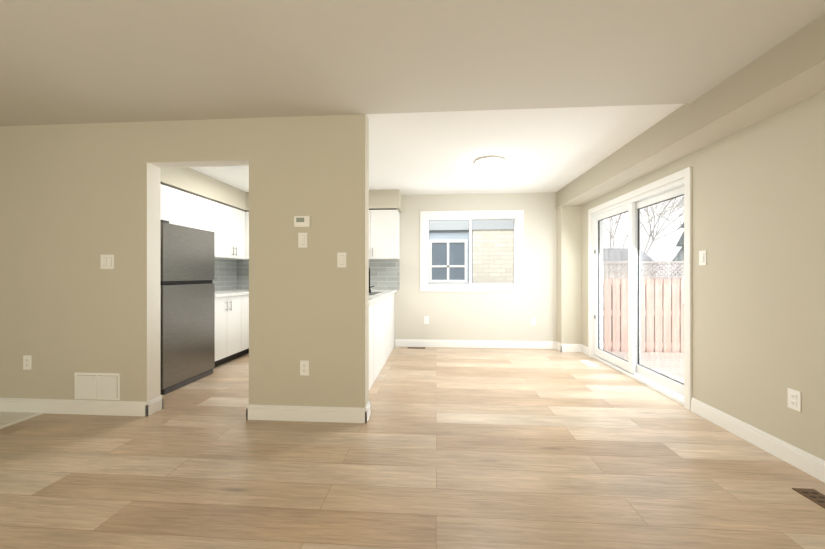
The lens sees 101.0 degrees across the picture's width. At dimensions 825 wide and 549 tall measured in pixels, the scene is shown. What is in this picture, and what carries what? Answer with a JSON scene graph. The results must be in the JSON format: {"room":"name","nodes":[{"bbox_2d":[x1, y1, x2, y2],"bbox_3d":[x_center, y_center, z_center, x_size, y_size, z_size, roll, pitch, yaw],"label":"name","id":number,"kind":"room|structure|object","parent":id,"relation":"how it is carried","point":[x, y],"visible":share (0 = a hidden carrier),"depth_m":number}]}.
{"room":"empty living room","nodes":[
{"label":"empty living room","id":0,"kind":"room"},
{"bbox_2d":[0,411,44,428],"bbox_3d":[-3.897,1.155,1.691,1.490,0.009,2.430,0,0,4],"label":"floor","id":1,"kind":"structure","parent":0,"point":[7,419],"depth_m":2.74},
{"bbox_2d":[0,114,368,407],"bbox_3d":[-2.458,-0.060,2.878,4.195,2.440,0.140,0,0,4],"label":"wall","id":2,"kind":"structure","parent":0,"point":[77,201],"depth_m":2.79},
{"bbox_2d":[23,355,31,369],"bbox_3d":[-3.239,0.740,2.858,0.072,0.118,0.009,0,0,4],"label":"outlet","id":3,"kind":"object","parent":2,"relation":"attached to","point":[27,359],"depth_m":2.86},
{"bbox_2d":[75,372,119,399],"bbox_3d":[-2.610,0.925,2.811,0.400,0.220,0.016,0,0,4],"label":"air vent","id":4,"kind":"object","parent":2,"relation":"in","point":[99,386],"visible":1,"depth_m":2.81},
{"bbox_2d":[101,255,114,268],"bbox_3d":[-2.520,-0.105,2.808,0.118,0.118,0.010,0,0,4],"label":"light switch","id":5,"kind":"object","parent":2,"relation":"attached to","point":[107,261],"depth_m":2.81},
{"bbox_2d":[294,216,310,226],"bbox_3d":[-0.870,-0.417,2.684,0.124,0.084,0.027,0,0,4],"label":"thermostat","id":6,"kind":"object","parent":2,"relation":"attached to","point":[302,221],"visible":0.98,"depth_m":2.67},
{"bbox_2d":[298,233,306,247],"bbox_3d":[-0.869,-0.272,2.692,0.072,0.118,0.010,0,0,4],"label":"light switch","id":7,"kind":"object","parent":2,"relation":"attached to","point":[302,237],"depth_m":2.69},
{"bbox_2d":[300,360,308,375],"bbox_3d":[-0.854,0.740,2.691,0.072,0.118,0.009,0,0,4],"label":"outlet","id":8,"kind":"object","parent":2,"relation":"attached to","point":[304,364],"depth_m":2.69},
{"bbox_2d":[337,252,345,267],"bbox_3d":[-0.555,-0.114,2.670,0.072,0.118,0.010,0,0,4],"label":"light switch","id":9,"kind":"object","parent":2,"relation":"attached to","point":[341,256],"depth_m":2.67},
{"bbox_2d":[161,167,245,210],"bbox_3d":[-2.854,-1.140,4.134,0.370,0.280,2.310,0,0,4],"label":"soffit","id":10,"kind":"structure","parent":0,"point":[190,180],"depth_m":4.32},
{"bbox_2d":[246,189,401,211],"bbox_3d":[-1.563,-1.140,5.392,2.770,0.280,0.360,0,0,4],"label":"soffit","id":11,"kind":"structure","parent":0,"point":[378,199],"depth_m":5.14},
{"bbox_2d":[0,347,824,548],"bbox_3d":[-1.235,1.210,1.189,7.270,0.100,9.000,0,0,4],"label":"floor","id":12,"kind":"structure","parent":0,"point":[476,448],"depth_m":1.99},
{"bbox_2d":[161,220,214,394],"bbox_3d":[-2.697,0.318,3.647,0.690,1.685,0.760,0,0,4],"label":"fridge","id":13,"kind":"object","parent":12,"relation":"on","point":[187,306],"visible":0.56,"depth_m":3.55},
{"bbox_2d":[215,295,242,366],"bbox_3d":[-2.700,0.723,4.389,0.636,0.876,0.639,0,0,4],"label":"base cabinet","id":14,"kind":"object","parent":12,"relation":"on","point":[231,327],"depth_m":4.41},
{"bbox_2d":[215,291,248,297],"bbox_3d":[-2.678,0.265,4.520,0.660,0.039,0.924,0,0,4],"label":"countertop","id":15,"kind":"structure","parent":14,"relation":"on","point":[218,294],"depth_m":4.58},
{"bbox_2d":[243,294,248,354],"bbox_3d":[-2.666,0.723,4.867,0.636,0.876,0.319,0,0,4],"label":"base cabinet","id":16,"kind":"object","parent":12,"relation":"on","point":[245,297],"depth_m":4.81},
{"bbox_2d":[219,289,396,293],"bbox_3d":[-1.612,0.265,5.241,2.687,0.039,0.663,0,0,4],"label":"countertop","id":17,"kind":"structure","parent":16,"relation":"on","point":[393,291],"depth_m":5.21},
{"bbox_2d":[369,302,374,389],"bbox_3d":[-0.740,0.723,3.604,0.599,0.876,0.503,0,0,4],"label":"base cabinet","id":18,"kind":"object","parent":12,"relation":"on","point":[371,306],"depth_m":3.53},
{"bbox_2d":[375,299,382,376],"bbox_3d":[-0.705,0.723,4.106,0.599,0.876,0.502,0,0,4],"label":"base cabinet","id":19,"kind":"object","parent":12,"relation":"on","point":[378,304],"depth_m":3.95},
{"bbox_2d":[369,291,391,303],"bbox_3d":[-0.707,0.265,3.837,0.684,0.039,2.010,0,0,4],"label":"countertop","id":20,"kind":"structure","parent":19,"relation":"on","point":[372,298],"depth_m":3.97},
{"bbox_2d":[369,268,380,294],"bbox_3d":[-0.648,0.043,4.356,0.400,0.403,0.720,0,0,4],"label":"sink faucet","id":21,"kind":"object","parent":20,"relation":"on","point":[372,293],"visible":0.25,"depth_m":4.55},
{"bbox_2d":[383,297,386,364],"bbox_3d":[-0.670,0.723,4.606,0.599,0.876,0.501,0,0,4],"label":"base cabinet","id":22,"kind":"object","parent":12,"relation":"on","point":[384,299],"depth_m":4.41},
{"bbox_2d":[407,347,425,348],"bbox_3d":[0.065,1.158,5.369,0.280,0.004,0.100,0,0,4],"label":"floor vent","id":23,"kind":"object","parent":12,"relation":"in","point":[408,347],"depth_m":5.36},
{"bbox_2d":[580,360,598,366],"bbox_3d":[2.299,1.158,4.420,0.110,0.004,0.300,0,0,4],"label":"air vent","id":24,"kind":"object","parent":12,"relation":"in","point":[589,363],"visible":1,"depth_m":4.42},
{"bbox_2d":[792,488,824,507],"bbox_3d":[2.096,1.158,1.658,0.110,0.004,0.360,0,0,4],"label":"floor vent","id":25,"kind":"object","parent":12,"relation":"in","point":[816,496],"depth_m":1.78},
{"bbox_2d":[0,0,824,194],"bbox_3d":[-1.235,-1.327,1.189,7.270,0.145,9.000,0,0,4],"label":"ceiling","id":26,"kind":"structure","parent":0,"point":[546,96],"depth_m":2.07},
{"bbox_2d":[475,156,504,169],"bbox_3d":[0.869,-1.238,3.829,0.330,0.085,0.330,0,0,4],"label":"flush-mount ceiling light","id":27,"kind":"object","parent":26,"relation":"attached to","point":[489,162],"visible":1,"depth_m":3.73},
{"bbox_2d":[395,192,556,340],"bbox_3d":[-0.273,-0.060,5.558,5.620,2.440,0.150,0,0,4],"label":"wall","id":28,"kind":"structure","parent":0,"point":[499,316],"depth_m":5.38},
{"bbox_2d":[161,183,184,225],"bbox_3d":[-2.886,-0.780,3.792,0.346,0.438,0.538,0,0,4],"label":"upper cabinet","id":29,"kind":"object","parent":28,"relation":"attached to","point":[172,199],"depth_m":3.85},
{"bbox_2d":[185,191,220,258],"bbox_3d":[-2.846,-0.620,4.372,0.346,0.758,0.625,0,0,4],"label":"upper cabinet","id":30,"kind":"object","parent":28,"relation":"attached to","point":[202,213],"depth_m":4.37},
{"bbox_2d":[212,259,236,290],"bbox_3d":[-2.983,0.003,4.870,0.007,0.485,1.560,0,0,4],"label":"backsplash","id":31,"kind":"structure","parent":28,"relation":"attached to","point":[234,274],"depth_m":5.36},
{"bbox_2d":[221,203,244,258],"bbox_3d":[-2.802,-0.620,4.994,0.346,0.758,0.622,0,0,4],"label":"upper cabinet","id":32,"kind":"object","parent":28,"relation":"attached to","point":[228,225],"depth_m":4.97},
{"bbox_2d":[245,211,248,258],"bbox_3d":[-2.439,-0.620,5.457,0.352,0.758,0.346,0,0,4],"label":"upper cabinet","id":33,"kind":"object","parent":28,"relation":"attached to","point":[246,212],"depth_m":5.31},
{"bbox_2d":[237,260,399,289],"bbox_3d":[-1.570,0.003,5.569,2.730,0.485,0.007,0,0,4],"label":"backsplash","id":34,"kind":"structure","parent":28,"relation":"attached to","point":[384,274],"depth_m":5.49},
{"bbox_2d":[369,209,399,258],"bbox_3d":[-0.626,-0.620,5.330,0.822,0.758,0.346,0,0,4],"label":"upper cabinet","id":35,"kind":"object","parent":28,"relation":"attached to","point":[384,224],"depth_m":5.15},
{"bbox_2d":[424,316,428,323],"bbox_3d":[0.225,0.730,5.443,0.072,0.118,0.009,0,0,4],"label":"outlet","id":36,"kind":"object","parent":28,"relation":"attached to","point":[426,318],"depth_m":5.44},
{"bbox_2d":[420,210,523,291],"bbox_3d":[0.936,-0.370,5.436,1.620,1.280,0.113,0,0,4],"label":"window","id":37,"kind":"structure","parent":28,"relation":"in","point":[426,217],"depth_m":5.42},
{"bbox_2d":[531,317,535,324],"bbox_3d":[1.896,0.730,5.326,0.072,0.118,0.009,0,0,4],"label":"outlet","id":38,"kind":"object","parent":28,"relation":"attached to","point":[533,319],"depth_m":5.32},
{"bbox_2d":[556,13,824,343],"bbox_3d":[2.089,-0.060,0.982,0.310,2.440,8.650,0,0,4],"label":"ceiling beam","id":39,"kind":"structure","parent":0,"point":[788,72],"depth_m":2.55},
{"bbox_2d":[581,91,824,460],"bbox_3d":[2.318,-0.060,0.966,0.150,2.440,8.950,0,0,4],"label":"wall","id":40,"kind":"structure","parent":0,"point":[758,279],"depth_m":2.27},
{"bbox_2d":[0,339,824,482],"bbox_3d":[-1.208,1.101,1.212,6.920,0.118,8.650,0,0,4],"label":"baseboard","id":41,"kind":"structure","parent":40,"relation":"attached to","point":[805,462],"depth_m":2.72},
{"bbox_2d":[588,166,691,410],"bbox_3d":[2.503,0.120,3.855,0.153,2.080,1.940,0,0,4],"label":"sliding glass door","id":42,"kind":"structure","parent":40,"relation":"in","point":[667,386],"depth_m":3.80},
{"bbox_2d":[699,250,706,264],"bbox_3d":[2.364,-0.135,2.772,0.010,0.118,0.072,0,0,4],"label":"light switch","id":43,"kind":"object","parent":40,"relation":"attached to","point":[702,254],"depth_m":2.76},
{"bbox_2d":[788,388,800,411],"bbox_3d":[2.315,0.760,2.064,0.009,0.118,0.072,0,0,4],"label":"outlet","id":44,"kind":"object","parent":40,"relation":"attached to","point":[794,396],"depth_m":2.06},
{"label":"outside","id":45,"kind":"structure","parent":0,"visible":0},
{"bbox_2d":[608,351,683,383],"bbox_3d":[4.777,1.350,2.949,4.480,0.060,5.550,0,0,4],"label":"deck","id":46,"kind":"object","parent":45,"point":[662,365],"depth_m":5.16},
{"bbox_3d":[10.164,1.770,16.331,42.000,0.020,46.000,0,0,4],"label":"ground","id":47,"kind":"structure","parent":45,"visible":0},
{"bbox_2d":[429,220,513,282],"bbox_3d":[-1.241,-1.290,10.562,10.050,6.100,3.100,0,0,4],"label":"house","id":48,"kind":"structure","parent":47,"relation":"on","point":[440,249],"depth_m":8.85},
{"bbox_2d":[603,248,661,274],"bbox_3d":[5.827,0.485,10.218,1.900,2.550,2.300,0,0,4],"label":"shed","id":49,"kind":"object","parent":47,"relation":"on","point":[622,252],"depth_m":9.74},
{"bbox_2d":[603,261,683,352],"bbox_3d":[6.073,0.740,5.740,6.907,2.040,0.120,0,0,4],"label":"fence","id":50,"kind":"object","parent":47,"relation":"on","point":[653,289],"depth_m":5.84},
{"bbox_2d":[603,195,683,253],"bbox_3d":[7.190,-2.360,14.057,10.318,8.242,9.511,0,0,4],"label":"bare tree","id":51,"kind":"object","parent":47,"relation":"on","point":[646,211],"depth_m":12.16},
{"bbox_2d":[671,222,683,274],"bbox_3d":[6.270,-0.640,7.230,1.950,4.800,2.000,0,0,4],"label":"evergreen","id":52,"kind":"object","parent":47,"relation":"on","point":[681,250],"depth_m":7.34}
]}

